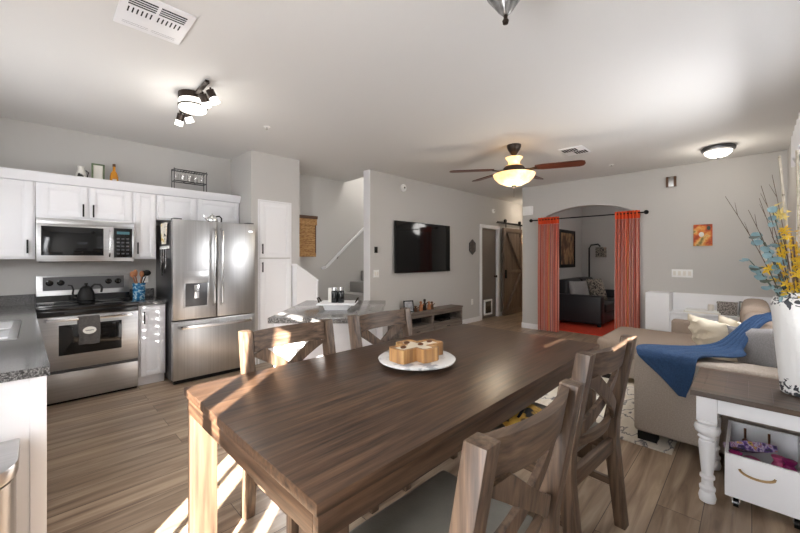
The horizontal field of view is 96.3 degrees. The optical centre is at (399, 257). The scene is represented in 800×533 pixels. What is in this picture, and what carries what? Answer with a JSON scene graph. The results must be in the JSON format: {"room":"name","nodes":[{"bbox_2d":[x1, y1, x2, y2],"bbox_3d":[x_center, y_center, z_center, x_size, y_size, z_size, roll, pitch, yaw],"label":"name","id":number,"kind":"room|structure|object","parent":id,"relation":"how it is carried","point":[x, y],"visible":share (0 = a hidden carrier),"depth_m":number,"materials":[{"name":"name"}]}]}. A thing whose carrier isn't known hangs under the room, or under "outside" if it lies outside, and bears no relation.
{"room":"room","nodes":[
{"label":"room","id":0,"kind":"room"},
{"bbox_2d":[0,117,230,315],"bbox_3d":[-3.494,-0.005,4.092,0.180,2.770,2.940,0,0,45],"label":"wall","id":1,"kind":"structure","parent":0,"point":[24,145],"depth_m":3.99,"materials":[{"name":"grey paint"}]},
{"bbox_2d":[0,178,34,258],"bbox_3d":[-3.904,-0.372,3.288,0.358,0.765,0.776,0,0,45],"label":"upper cabinet","id":2,"kind":"object","parent":1,"relation":"attached to","point":[17,197],"visible":1,"depth_m":3.38,"materials":[{"name":"white wood"}]},
{"bbox_2d":[36,182,132,222],"bbox_3d":[-3.362,-0.575,3.840,0.358,0.360,0.763,0,0,45],"label":"upper cabinet","id":3,"kind":"object","parent":1,"relation":"attached to","point":[59,201],"visible":0.97,"depth_m":3.70,"materials":[{"name":"white wood"}]},
{"bbox_2d":[36,217,133,261],"bbox_3d":[-3.328,-0.174,3.806,0.450,0.432,0.756,0,0,45],"label":"microwave","id":4,"kind":"object","parent":3,"relation":"attached to","point":[57,240],"visible":1,"depth_m":3.65,"materials":[{"name":"metal"}]},
{"bbox_2d":[91,163,104,178],"bbox_3d":[-3.281,-0.888,3.891,0.035,0.264,0.110,0,0,45],"label":"framed print","id":5,"kind":"object","parent":3,"relation":"on","point":[97,170],"visible":0.56,"depth_m":3.88,"materials":[{"name":"white paper"}]},
{"bbox_2d":[133,192,155,258],"bbox_3d":[-3.016,-0.372,4.192,0.358,0.765,0.216,0,0,45],"label":"upper cabinet","id":6,"kind":"object","parent":1,"relation":"attached to","point":[144,205],"visible":0.92,"depth_m":4.09,"materials":[{"name":"white wood"}]},
{"bbox_2d":[156,195,238,222],"bbox_3d":[-2.616,-0.603,4.620,0.328,0.305,0.946,0,0,45],"label":"upper cabinet","id":7,"kind":"object","parent":1,"relation":"attached to","point":[167,207],"visible":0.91,"depth_m":4.44,"materials":[{"name":"white wood"}]},
{"bbox_2d":[171,167,207,191],"bbox_3d":[-2.675,-0.933,4.562,0.122,0.353,0.387,0,0,45],"label":"glass rack","id":8,"kind":"object","parent":7,"relation":"on","point":[174,169],"visible":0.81,"depth_m":4.54,"materials":[{"name":"grey metal"}]},
{"bbox_2d":[0,167,240,202],"bbox_3d":[-3.119,-0.787,3.863,0.054,0.095,2.738,0,0,45],"label":"trim","id":9,"kind":"structure","parent":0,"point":[7,173],"depth_m":3.84,"materials":[{"name":"white wood"}]},
{"bbox_2d":[231,150,298,363],"bbox_3d":[-1.968,-0.005,5.138,0.830,2.770,0.690,0,0,45],"label":"wall","id":10,"kind":"structure","parent":0,"point":[255,175],"depth_m":4.77,"materials":[{"name":"grey paint"}]},
{"bbox_2d":[292,266,315,306],"bbox_3d":[-1.352,0.745,5.065,0.128,1.270,0.310,0,0,45],"label":"wall","id":11,"kind":"structure","parent":0,"point":[303,284],"depth_m":4.98,"materials":[{"name":"white paint"}]},
{"bbox_2d":[0,0,799,204],"bbox_3d":[0.900,-1.440,6.266,8.500,0.100,12.200,0,0,45],"label":"ceiling","id":12,"kind":"structure","parent":0,"point":[419,90],"depth_m":2.77,"materials":[{"name":"white paint"}]},
{"bbox_2d":[113,0,196,44],"bbox_3d":[-1.420,-1.382,2.072,0.370,0.014,0.335,0,0,45],"label":"ceiling vent","id":13,"kind":"object","parent":12,"relation":"in","point":[156,18],"visible":1,"depth_m":2.06,"materials":[{"name":"white metal"}]},
{"bbox_2d":[175,79,219,126],"bbox_3d":[-1.777,-1.304,3.064,0.832,0.169,0.226,0,0,45],"label":"track light","id":14,"kind":"object","parent":12,"relation":"attached to","point":[194,102],"visible":1,"depth_m":2.96,"materials":[{"name":"brown metal"}]},
{"bbox_2d":[487,0,519,24],"bbox_3d":[0.481,-1.226,1.631,0.200,0.325,0.200,0,0,45],"label":"pendant light","id":15,"kind":"object","parent":12,"relation":"hanging from","point":[504,8],"visible":1,"depth_m":1.62,"materials":[{"name":"grey metal"}]},
{"bbox_2d":[449,143,585,187],"bbox_3d":[1.427,-1.069,4.616,1.560,0.639,0.914,0,0,9],"label":"ceiling fan","id":16,"kind":"object","parent":12,"relation":"hanging from","point":[514,174],"visible":1,"depth_m":4.31,"materials":[{"name":"brown wood"}]},
{"bbox_2d":[558,145,590,155],"bbox_3d":[2.258,-1.383,4.623,0.280,0.012,0.360,0,0,45],"label":"ceiling vent","id":17,"kind":"object","parent":12,"relation":"in","point":[580,149],"visible":1,"depth_m":4.59,"materials":[{"name":"white metal"}]},
{"bbox_2d":[701,143,736,158],"bbox_3d":[3.978,-1.313,4.476,0.340,0.152,0.340,0,0,45],"label":"dome light","id":18,"kind":"object","parent":12,"relation":"attached to","point":[717,151],"visible":1,"depth_m":4.39,"materials":[{"name":"white glass"}]},
{"bbox_2d":[299,170,521,335],"bbox_3d":[1.317,-1.320,8.260,1.140,5.400,8.370,0,0,45],"label":"wall","id":19,"kind":"structure","parent":0,"point":[464,212],"depth_m":6.50,"materials":[{"name":"grey paint"}]},
{"bbox_2d":[299,215,317,256],"bbox_3d":[-1.568,-0.362,5.918,0.063,0.685,0.445,0,0,45],"label":"bamboo shade","id":20,"kind":"object","parent":19,"relation":"attached to","point":[307,224],"visible":0.68,"depth_m":5.94,"materials":[{"name":"brown wood"}]},
{"bbox_2d":[321,227,363,269],"bbox_3d":[-0.365,-0.980,7.130,0.110,2.367,2.763,0,0,45],"label":"stair handrail","id":21,"kind":"object","parent":19,"relation":"attached to","point":[336,256],"visible":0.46,"depth_m":6.40,"materials":[{"name":"white paint"}]},
{"bbox_2d":[364,169,369,299],"bbox_3d":[-0.525,-1.220,5.672,0.148,5.200,0.011,0,0,45],"label":"trim","id":22,"kind":"structure","parent":19,"relation":"attached to","point":[366,172],"depth_m":5.65,"materials":[{"name":"white paint"}]},
{"bbox_2d":[394,220,449,272],"bbox_3d":[0.429,-0.185,6.487,0.077,0.880,1.495,0,0,45],"label":"television","id":23,"kind":"object","parent":19,"relation":"attached to","point":[418,247],"visible":1,"depth_m":6.37,"materials":[{"name":"black"}]},
{"bbox_2d":[462,311,501,323],"bbox_3d":[1.310,1.330,7.429,0.014,0.100,5.067,0,0,45],"label":"baseboard","id":24,"kind":"structure","parent":19,"relation":"attached to","point":[474,319],"depth_m":7.64,"materials":[{"name":"white paint"}]},
{"bbox_2d":[480,224,499,320],"bbox_3d":[2.025,0.315,8.238,0.140,2.130,0.870,0,0,45],"label":"door","id":25,"kind":"structure","parent":19,"relation":"in","point":[489,234],"depth_m":8.28,"materials":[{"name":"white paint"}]},
{"bbox_2d":[496,219,521,315],"bbox_3d":[3.011,0.220,9.063,0.150,2.290,2.150,0,0,45],"label":"door","id":26,"kind":"structure","parent":19,"relation":"in","point":[511,238],"depth_m":8.76,"materials":[{"name":"brown wood"}]},
{"bbox_2d":[47,312,799,532],"bbox_3d":[0.900,1.430,6.266,8.500,0.100,12.200,0,0,45],"label":"floor","id":27,"kind":"structure","parent":0,"point":[117,462],"depth_m":2.18,"materials":[{"name":"laminate"}]},
{"bbox_2d":[0,438,19,532],"bbox_3d":[-1.550,1.058,1.190,0.400,0.645,0.385,0,0,45],"label":"trash can","id":28,"kind":"object","parent":27,"relation":"on","point":[10,449],"visible":1,"depth_m":1.30,"materials":[{"name":"metal"}]},
{"bbox_2d":[0,328,46,532],"bbox_3d":[-2.728,0.946,2.116,2.473,0.868,0.874,0,0,45],"label":"base cabinet","id":29,"kind":"object","parent":27,"relation":"on","point":[23,403],"visible":0.6,"depth_m":1.53,"materials":[{"name":"white wood"}]},
{"bbox_2d":[0,294,49,382],"bbox_3d":[-2.937,0.440,2.328,3.083,0.140,0.884,0,0,45],"label":"countertop","id":30,"kind":"structure","parent":29,"relation":"on","point":[24,357],"depth_m":1.92,"materials":[{"name":"stone"}]},
{"bbox_2d":[0,320,20,340],"bbox_3d":[-2.701,0.554,2.209,0.890,0.181,0.485,0,0,45],"label":"sink","id":31,"kind":"object","parent":30,"relation":"in","point":[12,333],"visible":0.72,"depth_m":2.33,"materials":[{"name":"ceramic"}]},
{"bbox_2d":[36,274,138,405],"bbox_3d":[-3.236,0.782,3.719,0.690,1.195,0.764,0,0,45],"label":"electric range","id":32,"kind":"object","parent":27,"relation":"on","point":[110,365],"visible":0.91,"depth_m":3.58,"materials":[{"name":"metal"}]},
{"bbox_2d":[68,283,102,302],"bbox_3d":[-3.241,0.358,3.694,0.248,0.202,0.150,0,0,-17],"label":"kettle","id":33,"kind":"object","parent":32,"relation":"on","point":[86,294],"visible":1,"depth_m":3.65,"materials":[{"name":"black metal"}]},
{"bbox_2d":[36,298,138,312],"bbox_3d":[-3.219,0.477,3.701,0.540,0.035,0.764,0,0,44],"label":"cooktop","id":34,"kind":"object","parent":32,"relation":"in","point":[60,305],"depth_m":3.60,"materials":[{"name":"black"}]},
{"bbox_2d":[77,315,99,344],"bbox_3d":[-3.012,0.697,3.468,0.062,0.273,0.167,0,0,45],"label":"dish towel","id":35,"kind":"object","parent":32,"relation":"hanging from","point":[88,327],"visible":1,"depth_m":3.46,"materials":[{"name":"grey fabric"}]},
{"bbox_2d":[138,304,164,385],"bbox_3d":[-2.901,0.946,4.102,0.648,0.868,0.245,0,0,45],"label":"base cabinet","id":36,"kind":"object","parent":27,"relation":"on","point":[151,318],"visible":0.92,"depth_m":3.90,"materials":[{"name":"white wood"}]},
{"bbox_2d":[129,288,166,305],"bbox_3d":[-2.906,0.440,4.110,0.628,0.140,0.251,0,0,45],"label":"countertop","id":37,"kind":"structure","parent":36,"relation":"on","point":[150,299],"depth_m":4.05,"materials":[{"name":"stone"}]},
{"bbox_2d":[132,283,145,299],"bbox_3d":[-2.938,0.376,4.030,0.128,0.187,0.128,0,0,45],"label":"utensil crock","id":38,"kind":"object","parent":37,"relation":"on","point":[138,289],"visible":0.98,"depth_m":3.98,"materials":[{"name":"blue ceramic"}]},
{"bbox_2d":[156,218,254,384],"bbox_3d":[-2.381,0.472,4.409,0.864,1.815,0.892,0,0,45],"label":"refrigerator","id":39,"kind":"object","parent":27,"relation":"on","point":[207,284],"visible":0.97,"depth_m":4.08,"materials":[{"name":"grey metal"}]},
{"bbox_2d":[161,222,166,243],"bbox_3d":[-2.658,-0.275,4.035,0.251,0.240,0.018,0,0,45],"label":"pot holder","id":40,"kind":"object","parent":39,"relation":"hanging from","point":[163,225],"visible":1,"depth_m":4.06,"materials":[{"name":"fabric"}]},
{"bbox_2d":[258,199,291,363],"bbox_3d":[-1.668,0.306,4.814,0.050,2.147,0.474,0,0,45],"label":"cupboard","id":41,"kind":"object","parent":27,"relation":"on","point":[275,218],"visible":0.84,"depth_m":4.81,"materials":[{"name":"white paint"}]},
{"bbox_2d":[238,318,378,532],"bbox_3d":[-0.486,0.887,1.957,0.566,0.985,0.575,0,0,45],"label":"dining chair","id":42,"kind":"object","parent":27,"relation":"on","point":[259,341],"visible":0.32,"depth_m":2.02,"materials":[{"name":"brown wood"}]},
{"bbox_2d":[268,300,385,366],"bbox_3d":[-0.600,0.925,3.390,0.880,0.910,1.160,0,0,0],"label":"dining table","id":43,"kind":"object","parent":27,"relation":"on","point":[307,311],"visible":0.23,"depth_m":2.86,"materials":[{"name":"stone"}]},
{"bbox_2d":[316,297,358,309],"bbox_3d":[-0.575,0.416,3.320,0.382,0.105,0.300,0,0,0],"label":"serving tray","id":44,"kind":"object","parent":43,"relation":"on","point":[347,304],"visible":0.95,"depth_m":3.21,"materials":[{"name":"white ceramic"}]},
{"bbox_2d":[331,287,337,302],"bbox_3d":[-0.600,0.336,3.280,0.058,0.145,0.058,0,0,45],"label":"jar","id":45,"kind":"object","parent":44,"relation":"on","point":[334,293],"visible":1,"depth_m":3.25,"materials":[{"name":"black glass"}]},
{"bbox_2d":[338,287,343,302],"bbox_3d":[-0.540,0.336,3.280,0.058,0.145,0.058,0,0,45],"label":"jar","id":46,"kind":"object","parent":44,"relation":"on","point":[340,289],"visible":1,"depth_m":3.26,"materials":[{"name":"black glass"}]},
{"bbox_2d":[344,271,363,299],"bbox_3d":[0.350,0.050,7.290,0.860,2.659,4.810,0,0,45],"label":"staircase","id":47,"kind":"structure","parent":27,"relation":"on","point":[356,287],"depth_m":6.38,"materials":[{"name":"grey carpet"}]},
{"bbox_2d":[184,324,598,532],"bbox_3d":[0.192,0.990,2.076,1.123,0.780,2.270,0,0,45],"label":"dining table","id":48,"kind":"object","parent":27,"relation":"on","point":[331,438],"visible":0.85,"depth_m":1.47,"materials":[{"name":"brown wood"}]},
{"bbox_2d":[378,351,455,370],"bbox_3d":[0.095,0.580,2.030,0.436,0.040,0.436,0,0,45],"label":"cake stand","id":49,"kind":"object","parent":48,"relation":"on","point":[447,359],"visible":0.44,"depth_m":1.90,"materials":[{"name":"white ceramic"}]},
{"bbox_2d":[389,339,442,364],"bbox_3d":[0.095,0.521,2.030,0.256,0.080,0.336,0,0,45],"label":"candle","id":50,"kind":"object","parent":49,"relation":"on","point":[407,351],"visible":1,"depth_m":1.94,"materials":[{"name":"beige wax"}]},
{"bbox_2d":[347,307,457,491],"bbox_3d":[0.029,0.887,2.481,0.566,0.985,0.575,0,0,45],"label":"dining chair","id":51,"kind":"object","parent":27,"relation":"on","point":[359,326],"visible":0.27,"depth_m":2.62,"materials":[{"name":"brown wood"}]},
{"bbox_2d":[388,304,462,339],"bbox_3d":[0.508,1.150,6.392,0.292,0.460,1.750,0,0,45],"label":"media console","id":52,"kind":"object","parent":27,"relation":"on","point":[423,321],"visible":0.65,"depth_m":6.38,"materials":[{"name":"grey wood"}]},
{"bbox_2d":[402,308,460,331],"bbox_3d":[0.500,1.065,6.400,0.270,0.229,1.628,0,0,44],"label":"shelf","id":53,"kind":"object","parent":52,"relation":"attached to","point":[421,320],"depth_m":6.38,"materials":[{"name":"grey wood"}]},
{"bbox_2d":[349,378,584,532],"bbox_3d":[0.194,0.887,1.128,0.575,0.985,0.566,0,0,-45],"label":"dining chair","id":54,"kind":"object","parent":27,"relation":"on","point":[478,500],"visible":1,"depth_m":0.97,"materials":[{"name":"brown wood"}]},
{"bbox_2d":[491,334,636,532],"bbox_3d":[0.813,0.887,1.836,0.575,0.985,0.566,0,0,-41],"label":"dining chair","id":55,"kind":"object","parent":27,"relation":"on","point":[589,366],"visible":0.55,"depth_m":1.65,"materials":[{"name":"brown wood"}]},
{"bbox_2d":[503,404,541,426],"bbox_3d":[0.648,0.818,1.887,0.192,0.130,0.304,0,0,45],"label":"pouch","id":56,"kind":"object","parent":55,"relation":"on","point":[532,409],"visible":0.34,"depth_m":1.81,"materials":[{"name":"yellow fabric"}]},
{"bbox_2d":[559,319,614,335],"bbox_3d":[4.708,1.374,7.074,2.800,0.012,2.710,0,0,45],"label":"area rug","id":57,"kind":"object","parent":27,"relation":"on","point":[591,329],"visible":0.02,"depth_m":6.95,"materials":[{"name":"red carpet"}]},
{"bbox_2d":[559,277,614,327],"bbox_3d":[4.283,0.914,7.989,0.970,0.908,1.960,0,0,45],"label":"leather sofa","id":58,"kind":"object","parent":57,"relation":"on","point":[579,308],"visible":0.6,"depth_m":7.30,"materials":[{"name":"black leather"}]},
{"bbox_2d":[559,278,580,293],"bbox_3d":[3.707,0.700,7.889,0.290,0.480,0.850,0,0,44],"label":"cushion","id":59,"kind":"object","parent":58,"relation":"on","point":[563,283],"depth_m":7.56,"materials":[{"name":"white fabric"}]},
{"bbox_2d":[569,281,588,294],"bbox_3d":[3.774,0.690,7.550,0.468,0.418,0.215,0,0,-14],"label":"throw pillow","id":60,"kind":"object","parent":58,"relation":"on","point":[575,287],"visible":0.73,"depth_m":7.50,"materials":[{"name":"grey fabric"}]},
{"bbox_2d":[576,277,592,294],"bbox_3d":[4.317,0.700,8.509,0.290,0.480,0.850,0,0,44],"label":"cushion","id":61,"kind":"object","parent":58,"relation":"on","point":[581,278],"depth_m":8.42,"materials":[{"name":"white fabric"}]},
{"bbox_2d":[586,278,607,299],"bbox_3d":[4.316,0.690,7.844,0.500,0.476,0.221,0,0,-25],"label":"throw pillow","id":62,"kind":"object","parent":58,"relation":"on","point":[595,286],"visible":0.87,"depth_m":7.78,"materials":[{"name":"grey fabric"}]},
{"bbox_2d":[604,300,614,312],"bbox_3d":[4.091,1.010,7.630,0.740,0.180,0.770,0,0,44],"label":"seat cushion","id":63,"kind":"object","parent":58,"relation":"on","point":[609,306],"depth_m":7.37,"materials":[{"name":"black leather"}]},
{"bbox_2d":[588,243,606,276],"bbox_3d":[4.827,0.504,8.842,0.450,1.727,0.180,0,0,45],"label":"floor lamp","id":64,"kind":"object","parent":27,"relation":"on","point":[600,251],"visible":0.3,"depth_m":8.74,"materials":[{"name":"black metal"}]},
{"bbox_2d":[535,376,676,454],"bbox_3d":[2.394,1.375,3.970,1.350,0.010,2.780,0,0,45],"label":"area rug","id":65,"kind":"object","parent":27,"relation":"on","point":[628,432],"visible":0.14,"depth_m":3.00,"materials":[{"name":"beige carpet"}]},
{"bbox_2d":[597,298,799,453],"bbox_3d":[2.777,0.908,3.525,1.580,0.936,2.520,0,0,45],"label":"sectional sofa","id":66,"kind":"object","parent":65,"relation":"on","point":[658,410],"visible":0.32,"depth_m":2.64,"materials":[{"name":"beige fabric"}]},
{"bbox_2d":[597,326,696,358],"bbox_3d":[3.115,1.008,3.998,1.400,0.185,1.030,0,0,44],"label":"cushion","id":67,"kind":"object","parent":66,"relation":"on","point":[644,336],"depth_m":4.12,"materials":[{"name":"brown fabric"}]},
{"bbox_2d":[636,312,771,397],"bbox_3d":[2.255,0.676,2.556,0.985,0.593,0.339,0,0,17],"label":"throw blanket","id":68,"kind":"object","parent":66,"relation":"on","point":[675,364],"visible":0.88,"depth_m":2.56,"materials":[{"name":"blue fabric"}]},
{"bbox_2d":[688,314,737,361],"bbox_3d":[2.737,0.715,3.114,0.256,0.376,0.580,0,0,14],"label":"throw pillow","id":69,"kind":"object","parent":66,"relation":"on","point":[704,331],"visible":0.47,"depth_m":3.06,"materials":[{"name":"beige fabric"}]},
{"bbox_2d":[718,315,740,326],"bbox_3d":[2.972,0.700,3.165,0.200,0.338,0.401,0,0,25],"label":"throw pillow","id":70,"kind":"object","parent":66,"relation":"on","point":[721,319],"visible":0.16,"depth_m":3.15,"materials":[{"name":"beige fabric"}]},
{"bbox_2d":[726,325,776,367],"bbox_3d":[2.566,0.680,2.526,0.200,0.440,0.446,0,0,-1],"label":"throw pillow","id":71,"kind":"object","parent":66,"relation":"on","point":[759,348],"visible":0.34,"depth_m":2.47,"materials":[{"name":"grey fabric"}]},
{"bbox_2d":[740,298,770,322],"bbox_3d":[3.550,0.685,3.577,0.210,0.490,1.000,0,0,44],"label":"cushion","id":72,"kind":"object","parent":66,"relation":"on","point":[748,305],"depth_m":3.31,"materials":[{"name":"brown fabric"}]},
{"bbox_2d":[744,312,772,328],"bbox_3d":[2.881,0.705,2.875,0.180,0.450,0.900,0,0,44],"label":"cushion","id":73,"kind":"object","parent":66,"relation":"on","point":[768,325],"depth_m":2.85,"materials":[{"name":"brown fabric"}]},
{"bbox_2d":[645,291,771,331],"bbox_3d":[4.325,0.948,5.000,1.440,0.865,0.355,0,0,45],"label":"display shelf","id":74,"kind":"object","parent":27,"relation":"on","point":[661,307],"visible":0.35,"depth_m":5.22,"materials":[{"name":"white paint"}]},
{"bbox_2d":[716,301,737,315],"bbox_3d":[4.455,0.688,4.876,0.212,0.172,0.152,0,0,45],"label":"pillow","id":75,"kind":"object","parent":74,"relation":"on","point":[725,308],"visible":0.98,"depth_m":4.83,"materials":[{"name":"grey fabric"}]},
{"bbox_2d":[690,367,799,504],"bbox_3d":[2.051,1.062,2.040,0.565,0.635,0.585,0,0,45],"label":"end table","id":76,"kind":"object","parent":27,"relation":"on","point":[757,399],"visible":1,"depth_m":2.00,"materials":[{"name":"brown wood"}]},
{"bbox_2d":[770,292,799,396],"bbox_3d":[2.191,0.465,1.954,0.236,0.560,0.236,0,0,45],"label":"flower vase","id":77,"kind":"object","parent":76,"relation":"on","point":[785,314],"visible":0.8,"depth_m":1.93,"materials":[{"name":"white ceramic"}]},
{"bbox_2d":[725,196,780,294],"bbox_3d":[1.986,0.030,1.992,0.332,0.751,0.034,0,0,6],"label":"twig","id":78,"kind":"object","parent":77,"relation":"in","point":[725,196],"visible":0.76,"depth_m":1.99,"materials":[{"name":"brown plant"}]},
{"bbox_2d":[759,198,787,284],"bbox_3d":[2.085,0.035,1.976,0.178,0.741,0.022,0,0,14],"label":"twig","id":79,"kind":"object","parent":78,"relation":"on","point":[759,198],"visible":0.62,"depth_m":1.99,"materials":[{"name":"brown plant"}]},
{"bbox_2d":[739,258,782,301],"bbox_3d":[2.020,0.203,1.963,0.283,0.404,0.070,0,0,4],"label":"stem","id":80,"kind":"object","parent":77,"relation":"in","point":[759,276],"visible":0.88,"depth_m":1.97,"materials":[{"name":"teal plant"}]},
{"bbox_2d":[749,236,780,296],"bbox_3d":[2.044,0.142,1.946,0.251,0.527,0.068,0,0,5],"label":"stem","id":81,"kind":"object","parent":77,"relation":"in","point":[750,237],"visible":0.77,"depth_m":1.95,"materials":[{"name":"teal plant"}]},
{"bbox_2d":[778,156,792,291],"bbox_3d":[2.107,-0.085,1.947,0.103,0.941,0.018,0,0,-6],"label":"stick","id":82,"kind":"object","parent":81,"relation":"on","point":[779,157],"visible":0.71,"depth_m":1.94,"materials":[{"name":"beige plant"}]},
{"bbox_2d":[753,240,788,296],"bbox_3d":[2.046,0.152,1.941,0.240,0.507,0.085,0,0,-8],"label":"stem","id":83,"kind":"object","parent":77,"relation":"in","point":[769,252],"visible":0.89,"depth_m":1.93,"materials":[{"name":"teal plant"}]},
{"bbox_2d":[761,262,788,291],"bbox_3d":[2.081,0.212,1.969,0.193,0.386,0.094,0,0,-3],"label":"flower spray","id":84,"kind":"object","parent":77,"relation":"in","point":[781,267],"visible":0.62,"depth_m":1.96,"materials":[{"name":"yellow plant"}]},
{"bbox_2d":[775,225,798,282],"bbox_3d":[2.096,0.114,1.935,0.095,0.584,0.142,0,0,45],"label":"flower spray","id":85,"kind":"object","parent":77,"relation":"in","point":[782,230],"visible":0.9,"depth_m":1.94,"materials":[{"name":"yellow plant"}]},
{"bbox_2d":[780,278,799,297],"bbox_3d":[2.112,0.255,1.937,0.092,0.302,0.117,0,0,45],"label":"flower spray","id":86,"kind":"object","parent":77,"relation":"in","point":[794,288],"visible":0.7,"depth_m":1.92,"materials":[{"name":"yellow plant"}]},
{"bbox_2d":[783,237,799,292],"bbox_3d":[2.137,0.143,1.934,0.102,0.523,0.093,0,0,45],"label":"flower spray","id":87,"kind":"object","parent":77,"relation":"in","point":[795,274],"visible":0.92,"depth_m":1.93,"materials":[{"name":"yellow plant"}]},
{"bbox_2d":[725,420,799,529],"bbox_3d":[2.073,1.212,2.040,0.313,0.335,0.464,0,0,45],"label":"bin","id":88,"kind":"object","parent":27,"relation":"on","point":[764,484],"visible":0.79,"depth_m":1.93,"materials":[{"name":"white paint"}]},
{"bbox_2d":[723,441,777,452],"bbox_3d":[1.998,1.080,2.047,0.184,0.111,0.148,0,0,17],"label":"pouch","id":89,"kind":"object","parent":88,"relation":"in","point":[742,446],"visible":0.92,"depth_m":2.00,"materials":[{"name":"fabric"}]},
{"bbox_2d":[771,454,784,466],"bbox_3d":[2.079,1.118,1.966,0.058,0.060,0.060,0,0,45],"label":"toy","id":90,"kind":"object","parent":88,"relation":"in","point":[778,461],"visible":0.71,"depth_m":1.96,"materials":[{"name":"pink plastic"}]},
{"bbox_2d":[782,458,797,471],"bbox_3d":[2.094,1.115,1.924,0.058,0.060,0.060,0,0,45],"label":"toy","id":91,"kind":"object","parent":88,"relation":"in","point":[790,464],"visible":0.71,"depth_m":1.91,"materials":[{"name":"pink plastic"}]},
{"bbox_2d":[543,206,635,289],"bbox_3d":[3.591,-0.005,9.005,8.500,2.770,4.020,0,0,45],"label":"wall","id":92,"kind":"structure","parent":0,"point":[600,230],"depth_m":8.85,"materials":[{"name":"grey paint"}]},
{"bbox_2d":[559,229,574,267],"bbox_3d":[3.909,-0.215,8.370,0.038,0.870,0.980,0,0,45],"label":"framed painting","id":93,"kind":"object","parent":92,"relation":"attached to","point":[566,237],"visible":0.95,"depth_m":8.33,"materials":[{"name":"black"}]},
{"bbox_2d":[522,150,787,328],"bbox_3d":[3.763,-0.005,5.913,3.580,2.770,0.150,0,0,45],"label":"wall","id":94,"kind":"structure","parent":0,"point":[698,197],"depth_m":5.31,"materials":[{"name":"grey paint"}]},
{"bbox_2d":[529,210,648,221],"bbox_3d":[3.209,-0.720,6.276,1.928,0.068,0.107,0,0,45],"label":"curtain rod","id":95,"kind":"object","parent":94,"relation":"attached to","point":[645,211],"visible":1,"depth_m":6.15,"materials":[{"name":"black metal"}]},
{"bbox_2d":[538,216,558,331],"bbox_3d":[2.769,0.300,6.675,0.384,2.120,0.087,0,0,45],"label":"striped curtain","id":96,"kind":"object","parent":95,"relation":"hanging from","point":[548,233],"visible":1,"depth_m":6.66,"materials":[{"name":"orange fabric"}]},
{"bbox_2d":[615,210,639,328],"bbox_3d":[3.674,0.300,5.787,0.349,2.120,0.086,0,0,45],"label":"striped curtain","id":97,"kind":"object","parent":95,"relation":"hanging from","point":[627,229],"visible":0.92,"depth_m":5.77,"materials":[{"name":"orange fabric"}]},
{"bbox_2d":[666,176,676,187],"bbox_3d":[4.112,-1.155,5.429,0.125,0.150,0.049,0,0,45],"label":"door chime","id":98,"kind":"object","parent":94,"relation":"attached to","point":[670,181],"visible":1,"depth_m":5.41,"materials":[{"name":"silver metal"}]},
{"bbox_2d":[672,269,692,277],"bbox_3d":[4.220,0.230,5.349,0.236,0.119,0.012,0,0,45],"label":"light switch","id":99,"kind":"object","parent":94,"relation":"attached to","point":[687,273],"visible":1,"depth_m":5.34,"materials":[{"name":"white plastic"}]},
{"bbox_2d":[693,224,712,245],"bbox_3d":[4.380,-0.330,5.177,0.210,0.310,0.034,0,0,45],"label":"canvas painting","id":100,"kind":"object","parent":94,"relation":"attached to","point":[703,233],"visible":1,"depth_m":5.16,"materials":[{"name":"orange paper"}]},
{"bbox_2d":[751,232,784,289],"bbox_3d":[2.069,0.130,1.988,0.206,0.551,0.098,0,0,29],"label":"stem","id":101,"kind":"object","parent":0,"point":[753,233],"visible":0.34,"depth_m":1.99,"materials":[{"name":"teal plant"}]},
{"bbox_2d":[788,142,795,280],"bbox_3d":[2.433,-0.005,1.920,0.120,2.770,7.850,0,0,45],"label":"wall","id":102,"kind":"structure","parent":0,"point":[791,170],"depth_m":4.17,"materials":[{"name":"grey paint"}]},
{"bbox_3d":[2.668,-0.280,2.180,0.130,1.520,2.850,0,0,45],"label":"window","id":103,"kind":"structure","parent":102,"relation":"in","visible":0},
{"bbox_2d":[791,112,799,266],"bbox_3d":[3.268,-0.275,2.928,0.060,1.610,0.862,0,0,45],"label":"sheer curtain","id":104,"kind":"object","parent":103,"relation":"hanging from","point":[795,139],"visible":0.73,"depth_m":2.93,"materials":[{"name":"white fabric"}]},
{"bbox_2d":[790,234,798,289],"bbox_3d":[2.197,0.120,1.944,0.115,0.570,0.081,0,0,4],"label":"dried grass","id":105,"kind":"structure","parent":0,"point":[791,234],"depth_m":1.96,"materials":[{"name":"yellow plant"}]},
{"bbox_2d":[771,202,798,280],"bbox_3d":[2.105,0.051,1.974,0.154,0.708,0.104,0,0,-5],"label":"flower spray","id":106,"kind":"object","parent":105,"relation":"on","point":[780,213],"visible":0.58,"depth_m":1.95,"materials":[{"name":"yellow plant"}]},
{"bbox_2d":[767,206,794,277],"bbox_3d":[2.089,0.062,1.957,0.168,0.686,0.061,0,0,-9],"label":"stem","id":107,"kind":"object","parent":106,"relation":"on","point":[772,209],"visible":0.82,"depth_m":1.95,"materials":[{"name":"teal plant"}]},
{"bbox_2d":[795,150,799,292],"bbox_3d":[2.170,-0.100,1.947,0.038,0.970,0.017,0,0,-22],"label":"stick","id":108,"kind":"object","parent":106,"relation":"on","point":[796,151],"visible":0.72,"depth_m":1.94,"materials":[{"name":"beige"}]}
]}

